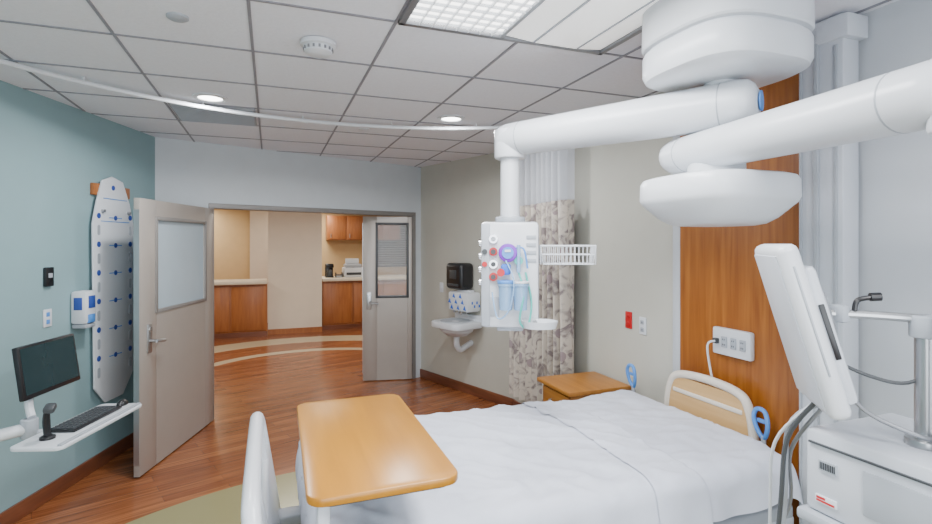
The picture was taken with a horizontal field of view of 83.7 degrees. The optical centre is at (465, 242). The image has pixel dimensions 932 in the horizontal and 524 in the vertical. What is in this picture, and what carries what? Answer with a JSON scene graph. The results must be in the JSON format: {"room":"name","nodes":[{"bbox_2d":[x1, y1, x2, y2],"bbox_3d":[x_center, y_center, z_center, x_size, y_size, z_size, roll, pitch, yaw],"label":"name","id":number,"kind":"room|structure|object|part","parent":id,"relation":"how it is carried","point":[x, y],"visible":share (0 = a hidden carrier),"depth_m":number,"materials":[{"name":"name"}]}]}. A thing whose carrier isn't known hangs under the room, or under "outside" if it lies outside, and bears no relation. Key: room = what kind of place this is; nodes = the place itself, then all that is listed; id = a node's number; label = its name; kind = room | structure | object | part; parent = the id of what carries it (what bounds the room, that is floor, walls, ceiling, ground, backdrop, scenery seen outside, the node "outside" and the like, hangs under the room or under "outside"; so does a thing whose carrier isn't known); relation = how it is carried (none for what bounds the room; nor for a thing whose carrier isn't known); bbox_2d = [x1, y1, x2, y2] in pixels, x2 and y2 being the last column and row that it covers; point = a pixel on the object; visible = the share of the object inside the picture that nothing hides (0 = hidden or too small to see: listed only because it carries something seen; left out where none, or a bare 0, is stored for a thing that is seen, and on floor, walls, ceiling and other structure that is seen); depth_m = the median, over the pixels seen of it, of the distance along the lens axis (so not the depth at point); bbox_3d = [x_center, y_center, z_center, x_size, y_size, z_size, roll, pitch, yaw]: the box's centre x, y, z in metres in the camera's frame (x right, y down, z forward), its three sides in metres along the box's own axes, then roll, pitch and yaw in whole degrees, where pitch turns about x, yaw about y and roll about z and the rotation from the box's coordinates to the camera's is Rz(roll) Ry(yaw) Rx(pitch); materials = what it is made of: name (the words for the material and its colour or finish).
{"room":"hospital room","nodes":[
{"label":"hospital room","id":0,"kind":"room"},
{"bbox_2d":[12,333,79,418],"bbox_3d":[-2.420,0.760,2.977,0.106,0.401,0.460,-8,1,-5],"label":"computer monitor","id":1,"kind":"object","parent":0,"point":[41,367],"depth_m":2.92,"materials":[{"name":"black plastic"}]},
{"bbox_2d":[0,80,154,512],"bbox_3d":[-2.877,0.380,2.859,0.120,2.740,3.997,0,0,-3],"label":"wall","id":2,"kind":"structure","parent":0,"point":[51,151],"depth_m":3.57,"materials":[{"name":"teal paint"}]},
{"bbox_2d":[43,309,51,327],"bbox_3d":[-2.840,0.510,3.530,0.011,0.120,0.075,0,0,-2],"label":"wall outlet plate","id":3,"kind":"object","parent":2,"relation":"attached to","point":[47,314],"visible":1,"depth_m":3.52,"materials":[{"name":"white plastic"}]},
{"bbox_2d":[43,267,53,286],"bbox_3d":[-2.832,0.230,3.530,0.026,0.130,0.070,0,0,-3],"label":"wall thermostat","id":4,"kind":"object","parent":2,"relation":"attached to","point":[48,272],"visible":1,"depth_m":3.51,"materials":[{"name":"black plastic"}]},
{"bbox_2d":[0,432,133,523],"bbox_3d":[-2.808,1.695,2.862,0.017,0.110,3.997,0,0,-3],"label":"baseboard","id":5,"kind":"structure","parent":2,"relation":"attached to","point":[16,512],"depth_m":3.65,"materials":[{"name":"brown wood"}]},
{"bbox_2d":[0,402,141,451],"bbox_3d":[-2.261,1.005,2.674,0.548,0.110,1.260,0,0,27],"label":"keyboard tray","id":6,"kind":"object","parent":2,"relation":"attached to","point":[28,430],"visible":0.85,"depth_m":2.75,"materials":[{"name":"white plastic"}]},
{"bbox_3d":[-2.502,1.005,2.592,0.139,0.110,0.904,0,0,40],"label":"workstation arm","id":7,"kind":"part","parent":6,"relation":"part of","materials":[{"name":"white plastic"}]},
{"bbox_2d":[39,403,56,440],"bbox_3d":[-2.155,0.919,2.678,0.070,0.178,0.070,0,0,-21],"label":"barcode scanner","id":8,"kind":"object","parent":6,"relation":"on","point":[49,408],"visible":1,"depth_m":2.66,"materials":[{"name":"black plastic"}]},
{"bbox_2d":[51,406,121,431],"bbox_3d":[-2.158,0.995,2.966,0.140,0.022,0.410,0,0,-3],"label":"keyboard","id":9,"kind":"object","parent":6,"relation":"on","point":[80,421],"depth_m":2.92,"materials":[{"name":"black plastic"}]},
{"bbox_2d":[116,399,127,405],"bbox_3d":[-2.141,0.992,3.239,0.056,0.032,0.090,0,0,-3],"label":"computer mouse","id":10,"kind":"object","parent":6,"relation":"on","point":[122,402],"depth_m":3.22,"materials":[{"name":"black plastic"}]},
{"bbox_2d":[71,290,95,328],"bbox_3d":[-2.799,0.485,3.811,0.114,0.270,0.133,0,0,-3],"label":"dispenser","id":11,"kind":"object","parent":2,"relation":"attached to","point":[83,302],"visible":1,"depth_m":3.76,"materials":[{"name":"white plastic"}]},
{"bbox_2d":[90,177,133,401],"bbox_3d":[-2.840,0.360,4.191,0.068,1.780,0.520,0,0,-3],"label":"board","id":12,"kind":"object","parent":2,"relation":"attached to","point":[112,226],"visible":1,"depth_m":4.16,"materials":[{"name":"white plastic"}]},
{"bbox_2d":[14,323,498,523],"bbox_3d":[-1.725,1.800,5.441,9.000,0.100,15.000,0,0,-21],"label":"floor","id":13,"kind":"structure","parent":0,"point":[200,481],"depth_m":4.91,"materials":[{"name":"wood"}]},
{"bbox_2d":[214,279,266,338],"bbox_3d":[-5.032,1.230,9.609,2.540,1.040,0.710,0,0,-21],"label":"cabinet","id":14,"kind":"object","parent":13,"relation":"on","point":[240,305],"depth_m":9.62,"materials":[{"name":"brown wood"}]},
{"bbox_2d":[250,211,321,328],"bbox_3d":[-3.935,0.450,11.071,1.021,2.600,2.535,0,0,-34],"label":"wall pier","id":15,"kind":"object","parent":13,"relation":"on","point":[286,247],"visible":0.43,"depth_m":10.13,"materials":[{"name":"beige paint"}]},
{"bbox_2d":[268,327,321,334],"bbox_3d":[-3.309,1.700,10.090,1.005,0.100,0.019,0,0,-21],"label":"baseboard","id":16,"kind":"structure","parent":15,"relation":"attached to","point":[305,329],"depth_m":10.07,"materials":[{"name":"brown wood"}]},
{"bbox_2d":[322,274,405,329],"bbox_3d":[-1.857,1.230,11.150,2.430,1.040,0.760,0,0,-21],"label":"cabinet","id":17,"kind":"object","parent":13,"relation":"on","point":[342,297],"depth_m":10.60,"materials":[{"name":"brown wood"}]},
{"bbox_2d":[325,264,333,277],"bbox_3d":[-2.837,0.570,10.789,0.160,0.280,0.205,0,0,-21],"label":"coffee maker","id":18,"kind":"object","parent":17,"relation":"on","point":[328,267],"visible":0.99,"depth_m":10.71,"materials":[{"name":"black plastic"}]},
{"bbox_2d":[335,272,342,277],"bbox_3d":[-2.643,0.660,10.811,0.140,0.100,0.200,0,0,-21],"label":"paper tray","id":19,"kind":"object","parent":17,"relation":"on","point":[341,274],"visible":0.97,"depth_m":10.74,"materials":[{"name":"white plastic"}]},
{"bbox_2d":[342,258,362,276],"bbox_3d":[-2.387,0.520,10.956,0.400,0.380,0.370,0,0,-21],"label":"printer","id":20,"kind":"object","parent":17,"relation":"on","point":[351,268],"visible":0.91,"depth_m":10.82,"materials":[{"name":"white plastic"}]},
{"bbox_2d":[297,394,457,523],"bbox_3d":[-0.408,1.208,1.796,0.553,1.085,0.890,0,0,-21],"label":"table","id":21,"kind":"object","parent":13,"relation":"on","point":[366,448],"visible":1,"depth_m":1.64,"materials":[{"name":"brown wood"}]},
{"bbox_2d":[241,363,802,523],"bbox_3d":[0.247,1.246,2.504,2.408,1.009,1.304,0,0,-21],"label":"hospital bed","id":22,"kind":"object","parent":13,"relation":"on","point":[698,456],"visible":0.72,"depth_m":2.25,"materials":[{"name":"white fabric"}]},
{"bbox_2d":[537,371,631,401],"bbox_3d":[0.844,1.375,3.763,0.512,0.750,0.450,0,0,-21],"label":"nightstand","id":23,"kind":"object","parent":13,"relation":"on","point":[575,386],"visible":0.23,"depth_m":3.70,"materials":[{"name":"brown wood"}]},
{"bbox_2d":[799,12,867,523],"bbox_3d":[1.613,0.385,2.310,0.135,2.730,0.250,0,0,-21],"label":"column","id":24,"kind":"structure","parent":13,"relation":"on","point":[829,201],"depth_m":2.24,"materials":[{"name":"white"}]},
{"bbox_2d":[155,137,420,377],"bbox_3d":[-1.824,0.380,5.842,3.160,2.740,0.121,0,0,-40],"label":"wall","id":25,"kind":"structure","parent":0,"point":[199,174],"depth_m":5.62,"materials":[{"name":"grey paint"}]},
{"bbox_2d":[133,198,212,476],"bbox_3d":[-2.473,0.702,4.484,0.193,2.073,1.264,0,0,-3],"label":"door","id":26,"kind":"structure","parent":25,"relation":"in","point":[173,340],"depth_m":4.33,"materials":[{"name":"beige wood"}]},
{"bbox_2d":[208,203,415,418],"bbox_3d":[-1.644,0.677,5.992,2.470,2.145,0.153,0,0,-40],"label":"door frame","id":27,"kind":"structure","parent":25,"relation":"attached to","point":[213,206],"depth_m":6.11,"materials":[{"name":"paint"}]},
{"bbox_2d":[363,216,411,380],"bbox_3d":[-0.998,0.702,6.633,0.631,2.073,0.193,0,0,-9],"label":"door","id":28,"kind":"structure","parent":25,"relation":"in","point":[387,319],"depth_m":6.60,"materials":[{"name":"beige wood"}]},
{"bbox_2d":[378,225,405,266],"bbox_3d":[-1.890,-0.025,13.129,1.180,1.250,0.092,0,0,-21],"label":"window","id":29,"kind":"structure","parent":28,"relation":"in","point":[391,253],"depth_m":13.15,"materials":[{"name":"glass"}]},
{"bbox_2d":[214,209,405,279],"bbox_3d":[-4.314,0.380,12.331,9.000,2.740,0.120,0,0,-21],"label":"wall","id":30,"kind":"structure","parent":0,"point":[231,227],"depth_m":11.96,"materials":[{"name":"beige paint"}]},
{"bbox_2d":[326,215,399,239],"bbox_3d":[-2.504,-0.360,12.702,1.750,0.580,0.438,0,0,-21],"label":"upper cabinet","id":31,"kind":"object","parent":30,"relation":"attached to","point":[337,227],"visible":0.65,"depth_m":12.41,"materials":[{"name":"brown wood"}]},
{"bbox_2d":[0,0,898,166],"bbox_3d":[-0.869,-1.040,2.382,4.750,0.100,8.070,0,0,-21],"label":"ceiling","id":32,"kind":"structure","parent":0,"point":[280,29],"depth_m":3.00,"materials":[{"name":"tile"}]},
{"bbox_2d":[398,0,657,54],"bbox_3d":[0.409,-0.976,1.938,1.070,0.028,1.200,0,0,-21],"label":"ceiling light fixture","id":33,"kind":"object","parent":32,"relation":"in","point":[596,27],"depth_m":2.27,"materials":[{"name":"white plastic"}]},
{"bbox_2d":[421,153,513,398],"bbox_3d":[0.004,0.380,6.176,0.120,2.740,1.714,0,0,-40],"label":"wall","id":34,"kind":"structure","parent":0,"point":[458,196],"depth_m":6.21,"materials":[{"name":"beige paint"}]},
{"bbox_2d":[432,311,481,352],"bbox_3d":[-0.099,0.992,5.877,0.452,0.506,0.500,0,0,-40],"label":"sink","id":35,"kind":"object","parent":34,"relation":"attached to","point":[462,324],"depth_m":5.79,"materials":[{"name":"white ceramic"}]},
{"bbox_2d":[446,262,472,289],"bbox_3d":[-0.076,0.380,6.015,0.205,0.300,0.300,0,0,-40],"label":"paper towel dispenser","id":36,"kind":"object","parent":34,"relation":"attached to","point":[458,275],"visible":1,"depth_m":5.92,"materials":[{"name":"black plastic"}]},
{"bbox_2d":[448,289,479,312],"bbox_3d":[-0.020,0.656,5.942,0.202,0.238,0.362,0,0,-40],"label":"holder","id":37,"kind":"object","parent":34,"relation":"attached to","point":[465,300],"visible":0.98,"depth_m":5.83,"materials":[{"name":"white plastic"}]},
{"bbox_2d":[420,369,512,405],"bbox_3d":[-0.050,1.695,6.131,0.019,0.110,1.714,0,0,-40],"label":"baseboard","id":38,"kind":"structure","parent":34,"relation":"attached to","point":[490,396],"depth_m":6.04,"materials":[{"name":"brown wood"}]},
{"bbox_2d":[514,0,931,418],"bbox_3d":[1.696,0.380,2.480,0.120,2.740,6.450,0,0,-21],"label":"wall","id":39,"kind":"structure","parent":0,"point":[895,172],"depth_m":2.26,"materials":[{"name":"grey paint"}]},
{"bbox_2d":[513,399,520,405],"bbox_3d":[1.631,1.695,2.456,0.017,0.110,6.450,0,0,-21],"label":"baseboard","id":40,"kind":"structure","parent":39,"relation":"attached to","point":[515,402],"depth_m":5.40,"materials":[{"name":"brown wood"}]},
{"bbox_2d":[625,311,631,328],"bbox_3d":[1.160,0.550,3.716,0.013,0.120,0.070,0,0,-21],"label":"outlet plate","id":41,"kind":"object","parent":39,"relation":"attached to","point":[628,315],"visible":1,"depth_m":3.71,"materials":[{"name":"red plastic"}]},
{"bbox_2d":[639,317,645,334],"bbox_3d":[1.213,0.570,3.575,0.013,0.120,0.070,0,0,-21],"label":"wall outlet plate","id":42,"kind":"object","parent":39,"relation":"attached to","point":[642,320],"visible":1,"depth_m":3.57,"materials":[{"name":"white plastic"}]},
{"bbox_2d":[673,136,679,371],"bbox_3d":[1.327,0.380,3.263,0.020,2.740,0.065,0,0,-21],"label":"trim","id":43,"kind":"structure","parent":39,"relation":"attached to","point":[676,229],"depth_m":3.26,"materials":[{"name":"grey paint"}]},
{"bbox_2d":[680,73,798,523],"bbox_3d":[1.491,0.380,2.820,0.025,2.740,0.870,0,0,-21],"label":"wood wall panel","id":44,"kind":"object","parent":39,"relation":"attached to","point":[721,283],"visible":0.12,"depth_m":2.77,"materials":[{"name":"brown wood"}]},
{"bbox_2d":[706,326,753,376],"bbox_3d":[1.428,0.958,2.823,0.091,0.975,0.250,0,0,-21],"label":"outlet panel","id":45,"kind":"object","parent":44,"relation":"attached to","point":[739,344],"visible":0.87,"depth_m":2.81,"materials":[{"name":"white plastic"}]},
{"bbox_2d":[754,244,931,523],"bbox_3d":[1.144,0.728,1.480,0.617,1.451,0.646,0,0,-21],"label":"ventilator","id":46,"kind":"object","parent":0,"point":[874,469],"visible":1,"depth_m":1.40,"materials":[{"name":"white plastic"}]},
{"bbox_3d":[-2.956,-0.900,8.717,9.000,0.100,8.000,0,0,-21],"label":"ceiling","id":47,"kind":"structure","parent":0,"visible":0},
{"bbox_2d":[166,12,188,22],"bbox_3d":[-1.260,-0.983,2.272,0.090,0.014,0.090,0,0,-21],"label":"sprinkler cover","id":48,"kind":"object","parent":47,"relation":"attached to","point":[177,17],"visible":1,"depth_m":2.25,"materials":[{"name":"grey plastic"}]},
{"bbox_2d":[192,93,227,102],"bbox_3d":[-1.736,-0.984,3.531,0.224,0.012,0.224,0,0,-21],"label":"recessed light","id":49,"kind":"object","parent":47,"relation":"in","point":[206,97],"visible":1,"depth_m":3.52,"materials":[{"name":"white glass"}]},
{"bbox_2d":[168,103,256,125],"bbox_3d":[-1.917,-0.980,3.993,0.570,0.016,0.570,0,0,-21],"label":"ceiling vent","id":50,"kind":"object","parent":47,"relation":"in","point":[184,113],"visible":0.8,"depth_m":4.00,"materials":[{"name":"grey plastic"}]},
{"bbox_2d":[0,58,502,129],"bbox_3d":[-0.998,-0.965,3.728,3.972,0.050,0.882,0,0,-31],"label":"track","id":51,"kind":"object","parent":47,"relation":"attached to","point":[2,61],"visible":0.86,"depth_m":3.71,"materials":[{"name":"white plastic"}]},
{"bbox_2d":[509,149,574,401],"bbox_3d":[0.651,0.275,4.647,0.123,2.410,1.035,0,0,-21],"label":"privacy curtain","id":52,"kind":"object","parent":51,"relation":"hanging from","point":[546,178],"visible":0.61,"depth_m":4.39,"materials":[{"name":"fabric"}]},
{"bbox_2d":[300,36,335,58],"bbox_3d":[-0.726,-0.954,2.558,0.170,0.062,0.170,0,0,-21],"label":"smoke detector","id":53,"kind":"object","parent":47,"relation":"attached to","point":[319,47],"visible":1,"depth_m":2.51,"materials":[{"name":"white plastic"}]},
{"bbox_2d":[0,0,891,167],"bbox_3d":[-0.874,-0.987,2.383,4.720,0.006,8.037,0,0,-21],"label":"grid","id":54,"kind":"object","parent":47,"relation":"attached to","point":[89,2],"visible":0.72,"depth_m":3.11,"materials":[{"name":"grey metal"}]},
{"bbox_2d":[437,115,464,121],"bbox_3d":[-0.118,-0.984,4.122,0.224,0.012,0.224,0,0,-21],"label":"recessed light","id":55,"kind":"object","parent":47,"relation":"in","point":[444,118],"visible":1,"depth_m":4.11,"materials":[{"name":"white glass"}]},
{"bbox_2d":[479,0,931,330],"bbox_3d":[0.884,-0.223,2.208,0.746,1.534,2.067,0,0,-36],"label":"boom","id":56,"kind":"object","parent":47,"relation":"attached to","point":[710,60],"visible":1,"depth_m":1.99,"materials":[{"name":"white plastic"}]},
{"bbox_2d":[539,245,595,264],"bbox_3d":[0.531,0.062,2.767,0.294,0.104,0.177,0,0,5],"label":"wire basket","id":57,"kind":"object","parent":56,"relation":"on","point":[592,253],"depth_m":2.69,"materials":[{"name":"white plastic"}]}
]}

